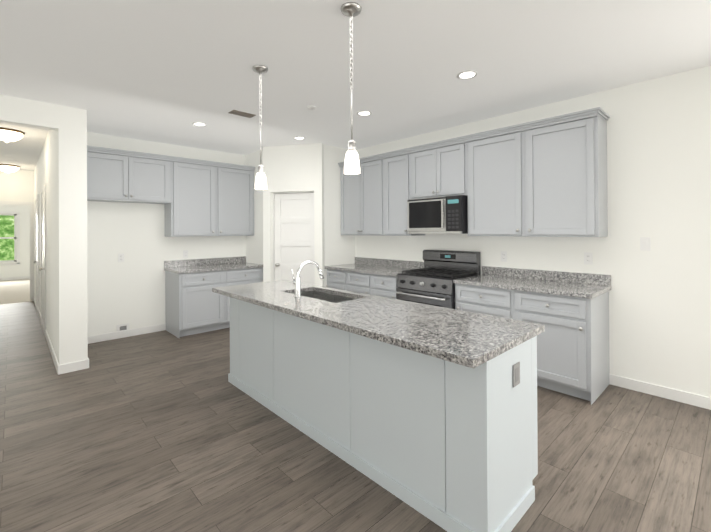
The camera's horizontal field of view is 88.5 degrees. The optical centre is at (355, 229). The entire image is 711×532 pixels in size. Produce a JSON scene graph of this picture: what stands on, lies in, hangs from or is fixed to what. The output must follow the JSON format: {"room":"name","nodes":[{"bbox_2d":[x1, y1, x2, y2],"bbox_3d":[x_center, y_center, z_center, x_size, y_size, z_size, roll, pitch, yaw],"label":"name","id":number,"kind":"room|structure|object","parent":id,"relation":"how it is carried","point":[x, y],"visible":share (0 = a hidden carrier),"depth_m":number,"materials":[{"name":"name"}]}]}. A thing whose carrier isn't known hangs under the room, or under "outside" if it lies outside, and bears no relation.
{"room":"kitchen","nodes":[
{"label":"kitchen","id":0,"kind":"room"},
{"bbox_2d":[0,279,29,304],"bbox_3d":[-9.045,1.582,9.095,4.840,0.120,5.220,0,0,-43],"label":"floor carpet","id":1,"kind":"object","parent":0,"point":[14,291],"depth_m":8.95,"materials":[{"name":"beige carpet"}]},
{"bbox_2d":[0,204,29,277],"bbox_3d":[-10.803,0.168,10.954,4.600,2.740,0.120,0,0,-43],"label":"wall","id":2,"kind":"structure","parent":0,"point":[22,268],"depth_m":11.32,"materials":[{"name":"white paint"}]},
{"bbox_2d":[0,211,20,265],"bbox_3d":[-10.698,0.268,10.988,0.900,1.640,0.134,0,0,-43],"label":"room window","id":3,"kind":"structure","parent":2,"relation":"in","point":[16,238],"depth_m":11.23,"materials":[{"name":"white"}]},
{"bbox_2d":[0,170,33,201],"bbox_3d":[-7.304,0.136,7.245,4.600,2.740,0.120,0,0,-43],"label":"wall","id":4,"kind":"structure","parent":0,"point":[17,186],"depth_m":7.50,"materials":[{"name":"white paint"}]},
{"bbox_2d":[0,201,33,301],"bbox_3d":[-7.014,0.465,7.422,0.724,2.080,0.015,0,0,-43],"label":"door frame","id":5,"kind":"structure","parent":4,"relation":"attached to","point":[31,204],"depth_m":7.63,"materials":[{"name":"white wood"}]},
{"bbox_2d":[0,94,58,130],"bbox_3d":[-3.409,-1.149,3.437,0.944,0.240,0.120,0,0,-43],"label":"wall","id":6,"kind":"structure","parent":0,"point":[26,112],"depth_m":3.57,"materials":[{"name":"white paint"}]},
{"bbox_2d":[34,105,87,364],"bbox_3d":[-4.803,0.117,5.775,0.234,2.740,5.450,0,0,-43],"label":"wall","id":7,"kind":"structure","parent":0,"point":[68,250],"depth_m":3.82,"materials":[{"name":"white paint"}]},
{"bbox_2d":[34,194,38,315],"bbox_3d":[-5.788,0.442,6.596,0.071,2.105,0.930,0,0,-43],"label":"hall door","id":8,"kind":"structure","parent":7,"relation":"in","point":[37,243],"depth_m":6.55,"materials":[{"name":"white wood"}]},
{"bbox_2d":[39,185,45,329],"bbox_3d":[-4.622,0.432,5.359,0.071,2.105,0.930,0,0,-43],"label":"hall door","id":9,"kind":"structure","parent":7,"relation":"in","point":[42,268],"depth_m":5.32,"materials":[{"name":"white wood"}]},
{"bbox_2d":[0,276,710,409],"bbox_3d":[-3.662,1.428,4.331,7.494,0.095,19.300,0,0,-43],"label":"baseboard","id":10,"kind":"structure","parent":7,"relation":"attached to","point":[668,393],"depth_m":3.39,"materials":[{"name":"white wood"}]},
{"bbox_2d":[87,132,273,335],"bbox_3d":[-2.344,0.102,5.865,3.466,2.740,0.120,0,0,-43],"label":"wall","id":11,"kind":"structure","parent":0,"point":[130,289],"depth_m":5.09,"materials":[{"name":"white paint"}]},
{"bbox_2d":[118,253,123,261],"bbox_3d":[-3.194,0.385,4.973,0.072,0.116,0.007,0,0,-43],"label":"outlet","id":12,"kind":"object","parent":11,"relation":"attached to","point":[120,257],"visible":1,"depth_m":4.97,"materials":[{"name":"white plastic"}]},
{"bbox_2d":[117,323,128,331],"bbox_3d":[-3.174,1.345,4.984,0.150,0.110,0.006,0,0,-43],"label":"outlet box","id":13,"kind":"object","parent":11,"relation":"attached to","point":[121,327],"visible":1,"depth_m":4.98,"materials":[{"name":"white plastic"}]},
{"bbox_2d":[87,146,254,236],"bbox_3d":[-2.596,-0.461,5.297,2.315,1.123,0.363,0,0,-43],"label":"upper cabinet","id":14,"kind":"object","parent":11,"relation":"attached to","point":[196,197],"visible":0.94,"depth_m":5.22,"materials":[{"name":"grey wood"}]},
{"bbox_2d":[183,250,187,257],"bbox_3d":[-2.583,0.373,5.549,0.072,0.116,0.007,0,0,-43],"label":"outlet","id":15,"kind":"object","parent":11,"relation":"attached to","point":[185,253],"visible":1,"depth_m":5.55,"materials":[{"name":"white plastic"}]},
{"bbox_2d":[245,150,262,263],"bbox_3d":[-1.600,0.099,6.008,0.100,2.740,0.693,0,0,-43],"label":"wall","id":16,"kind":"structure","parent":0,"point":[254,248],"depth_m":5.95,"materials":[{"name":"white paint"}]},
{"bbox_2d":[263,143,324,286],"bbox_3d":[-0.944,0.093,5.549,0.967,2.740,0.100,0,0,15],"label":"wall","id":17,"kind":"structure","parent":0,"point":[294,168],"depth_m":5.49,"materials":[{"name":"white paint"}]},
{"bbox_2d":[273,191,313,280],"bbox_3d":[-0.919,0.409,5.638,0.860,2.110,0.115,0,0,15],"label":"door frame","id":18,"kind":"structure","parent":17,"relation":"attached to","point":[274,222],"depth_m":5.69,"materials":[{"name":"white wood"}]},
{"bbox_2d":[275,193,314,284],"bbox_3d":[-0.935,0.446,5.612,0.427,2.012,0.601,0,0,-43],"label":"pantry door","id":19,"kind":"structure","parent":17,"relation":"in","point":[294,231],"depth_m":5.62,"materials":[{"name":"white wood"}]},
{"bbox_2d":[324,144,354,286],"bbox_3d":[-0.268,0.090,5.728,0.634,2.740,0.100,0,0,-43],"label":"wall","id":20,"kind":"structure","parent":0,"point":[339,249],"depth_m":5.61,"materials":[{"name":"white paint"}]},
{"bbox_2d":[0,301,710,531],"bbox_3d":[-1.870,1.519,2.432,7.734,0.120,14.320,0,0,-43],"label":"floor","id":21,"kind":"structure","parent":0,"point":[163,431],"depth_m":2.32,"materials":[{"name":"brown wood"}]},
{"bbox_2d":[164,256,262,338],"bbox_3d":[-2.114,0.962,5.543,1.281,1.016,0.648,0,0,-43],"label":"base cabinet","id":22,"kind":"object","parent":21,"relation":"on","point":[194,304],"visible":0.77,"depth_m":5.21,"materials":[{"name":"painted wood"},{"name":"granite"}]},
{"bbox_2d":[228,296,544,531],"bbox_3d":[-0.084,1.011,2.775,0.657,0.876,2.632,0,0,-43],"label":"kitchen island","id":23,"kind":"object","parent":21,"relation":"on","point":[428,411],"depth_m":1.95,"materials":[{"name":"painted wood"},{"name":"granite"},{"name":"stainless steel"}]},
{"bbox_2d":[212,280,539,367],"bbox_3d":[-0.176,0.555,2.692,0.705,0.038,2.656,0,0,-43],"label":"island countertop","id":24,"kind":"structure","parent":23,"relation":"on","point":[460,338],"depth_m":2.08,"materials":[{"name":"grey stone"}]},
{"bbox_2d":[291,260,323,296],"bbox_3d":[-0.393,0.396,3.028,0.293,0.284,0.102,0,0,-43],"label":"faucet","id":25,"kind":"object","parent":24,"relation":"on","point":[297,280],"visible":1,"depth_m":2.93,"materials":[{"name":"silver metal"}]},
{"bbox_2d":[301,288,359,303],"bbox_3d":[-0.272,0.677,3.053,0.366,0.227,0.756,0,0,-43],"label":"sink","id":26,"kind":"object","parent":24,"relation":"in","point":[333,296],"depth_m":3.30,"materials":[{"name":"grey metal"}]},
{"bbox_2d":[513,362,519,387],"bbox_3d":[0.800,0.719,1.813,0.076,0.108,0.006,0,0,-43],"label":"outlet","id":27,"kind":"object","parent":23,"relation":"attached to","point":[516,374],"visible":1,"depth_m":1.81,"materials":[{"name":"grey plastic"}]},
{"bbox_2d":[396,250,480,308],"bbox_3d":[0.964,0.856,4.342,0.697,1.185,0.760,0,0,-43],"label":"gas range","id":28,"kind":"object","parent":21,"relation":"on","point":[431,283],"visible":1,"depth_m":4.28,"materials":[{"name":"grey metal"}]},
{"bbox_2d":[325,257,610,404],"bbox_3d":[0.955,0.941,4.422,0.648,1.016,3.460,0,0,-43],"label":"base cabinet","id":29,"kind":"object","parent":21,"relation":"on","point":[569,311],"visible":0.71,"depth_m":3.32,"materials":[{"name":"painted wood"},{"name":"brushed nickel"}]},
{"bbox_2d":[0,0,710,170],"bbox_3d":[-3.678,-1.325,4.340,7.734,0.120,19.540,0,0,-43],"label":"ceiling","id":30,"kind":"structure","parent":0,"point":[166,71],"depth_m":2.80,"materials":[{"name":"white paint"}]},
{"bbox_2d":[0,164,19,172],"bbox_3d":[-6.709,-1.162,7.047,0.350,0.153,0.350,0,0,-43],"label":"hall ceiling light","id":31,"kind":"object","parent":30,"relation":"attached to","point":[8,168],"visible":1,"depth_m":6.97,"materials":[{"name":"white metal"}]},
{"bbox_2d":[0,127,24,142],"bbox_3d":[-4.444,-1.183,4.647,0.350,0.153,0.350,0,0,-43],"label":"hall ceiling light","id":32,"kind":"object","parent":30,"relation":"attached to","point":[7,135],"visible":1,"depth_m":4.59,"materials":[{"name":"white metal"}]},
{"bbox_2d":[192,122,206,126],"bbox_3d":[-1.884,-1.271,4.410,0.170,0.007,0.170,0,0,-43],"label":"recessed light","id":33,"kind":"object","parent":30,"relation":"in","point":[201,124],"visible":1,"depth_m":4.41,"materials":[{"name":"white plastic"}]},
{"bbox_2d":[228,110,255,117],"bbox_3d":[-1.251,-1.274,4.031,0.260,0.011,0.130,0,0,-43],"label":"ceiling vent","id":34,"kind":"object","parent":30,"relation":"in","point":[240,113],"visible":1,"depth_m":4.02,"materials":[{"name":"beige metal"}]},
{"bbox_2d":[252,65,267,189],"bbox_3d":[-0.757,-0.804,2.911,0.124,0.964,0.124,0,0,-43],"label":"pendant light","id":35,"kind":"object","parent":30,"relation":"hanging from","point":[260,182],"visible":1,"depth_m":2.89,"materials":[{"name":"white glass"}]},
{"bbox_2d":[293,136,305,139],"bbox_3d":[-0.781,-1.276,5.092,0.170,0.007,0.170,0,0,-43],"label":"recessed light","id":36,"kind":"object","parent":30,"relation":"in","point":[299,138],"visible":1,"depth_m":5.10,"materials":[{"name":"white plastic"}]},
{"bbox_2d":[307,105,315,109],"bbox_3d":[-0.458,-1.271,3.817,0.090,0.028,0.090,0,0,-43],"label":"smoke detector","id":37,"kind":"object","parent":30,"relation":"attached to","point":[311,107],"visible":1,"depth_m":3.79,"materials":[{"name":"white plastic"}]},
{"bbox_2d":[341,2,361,174],"bbox_3d":[-0.023,-0.811,2.133,0.124,0.964,0.124,0,0,-43],"label":"pendant light","id":38,"kind":"object","parent":30,"relation":"hanging from","point":[351,161],"visible":1,"depth_m":2.11,"materials":[{"name":"white glass"}]},
{"bbox_2d":[357,111,371,115],"bbox_3d":[0.097,-1.284,4.037,0.170,0.007,0.170,0,0,-43],"label":"recessed light","id":39,"kind":"object","parent":30,"relation":"in","point":[363,113],"visible":1,"depth_m":4.03,"materials":[{"name":"white plastic"}]},
{"bbox_2d":[457,70,477,79],"bbox_3d":[0.935,-1.292,3.055,0.170,0.007,0.170,0,0,-43],"label":"recessed light","id":40,"kind":"object","parent":30,"relation":"in","point":[468,74],"visible":1,"depth_m":3.04,"materials":[{"name":"white plastic"}]},
{"bbox_2d":[355,65,710,397],"bbox_3d":[2.361,0.068,3.490,0.120,2.740,10.033,0,0,-43],"label":"wall","id":41,"kind":"structure","parent":0,"point":[659,161],"depth_m":3.20,"materials":[{"name":"white paint"}]},
{"bbox_2d":[338,107,609,236],"bbox_3d":[1.050,-0.485,4.524,0.363,1.123,3.461,0,0,-43],"label":"upper cabinet","id":42,"kind":"object","parent":41,"relation":"attached to","point":[546,177],"visible":0.96,"depth_m":3.79,"materials":[{"name":"grey wood"}]},
{"bbox_2d":[407,195,467,233],"bbox_3d":[1.051,-0.168,4.460,0.449,0.432,0.760,0,0,-43],"label":"microwave","id":43,"kind":"object","parent":42,"relation":"attached to","point":[442,215],"visible":0.96,"depth_m":4.26,"materials":[{"name":"grey metal"}]},
{"bbox_2d":[501,251,506,261],"bbox_3d":[1.676,0.303,4.125,0.007,0.116,0.072,0,0,-43],"label":"electrical outlet","id":44,"kind":"object","parent":41,"relation":"attached to","point":[503,256],"visible":1,"depth_m":4.12,"materials":[{"name":"white plastic"}]},
{"bbox_2d":[584,252,592,264],"bbox_3d":[2.245,0.278,3.521,0.007,0.116,0.072,0,0,-43],"label":"electrical outlet","id":45,"kind":"object","parent":41,"relation":"attached to","point":[588,257],"visible":1,"depth_m":3.52,"materials":[{"name":"white plastic"}]},
{"bbox_2d":[640,237,650,250],"bbox_3d":[2.543,0.126,3.202,0.010,0.116,0.072,0,0,-43],"label":"light switch","id":46,"kind":"object","parent":41,"relation":"attached to","point":[645,243],"visible":1,"depth_m":3.20,"materials":[{"name":"white plastic"}]},
{"label":"outside","id":47,"kind":"structure","parent":0,"visible":0},
{"bbox_2d":[0,215,13,260],"bbox_3d":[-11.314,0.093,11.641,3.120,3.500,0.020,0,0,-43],"label":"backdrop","id":48,"kind":"structure","parent":47,"point":[6,230],"depth_m":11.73,"materials":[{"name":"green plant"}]}
]}

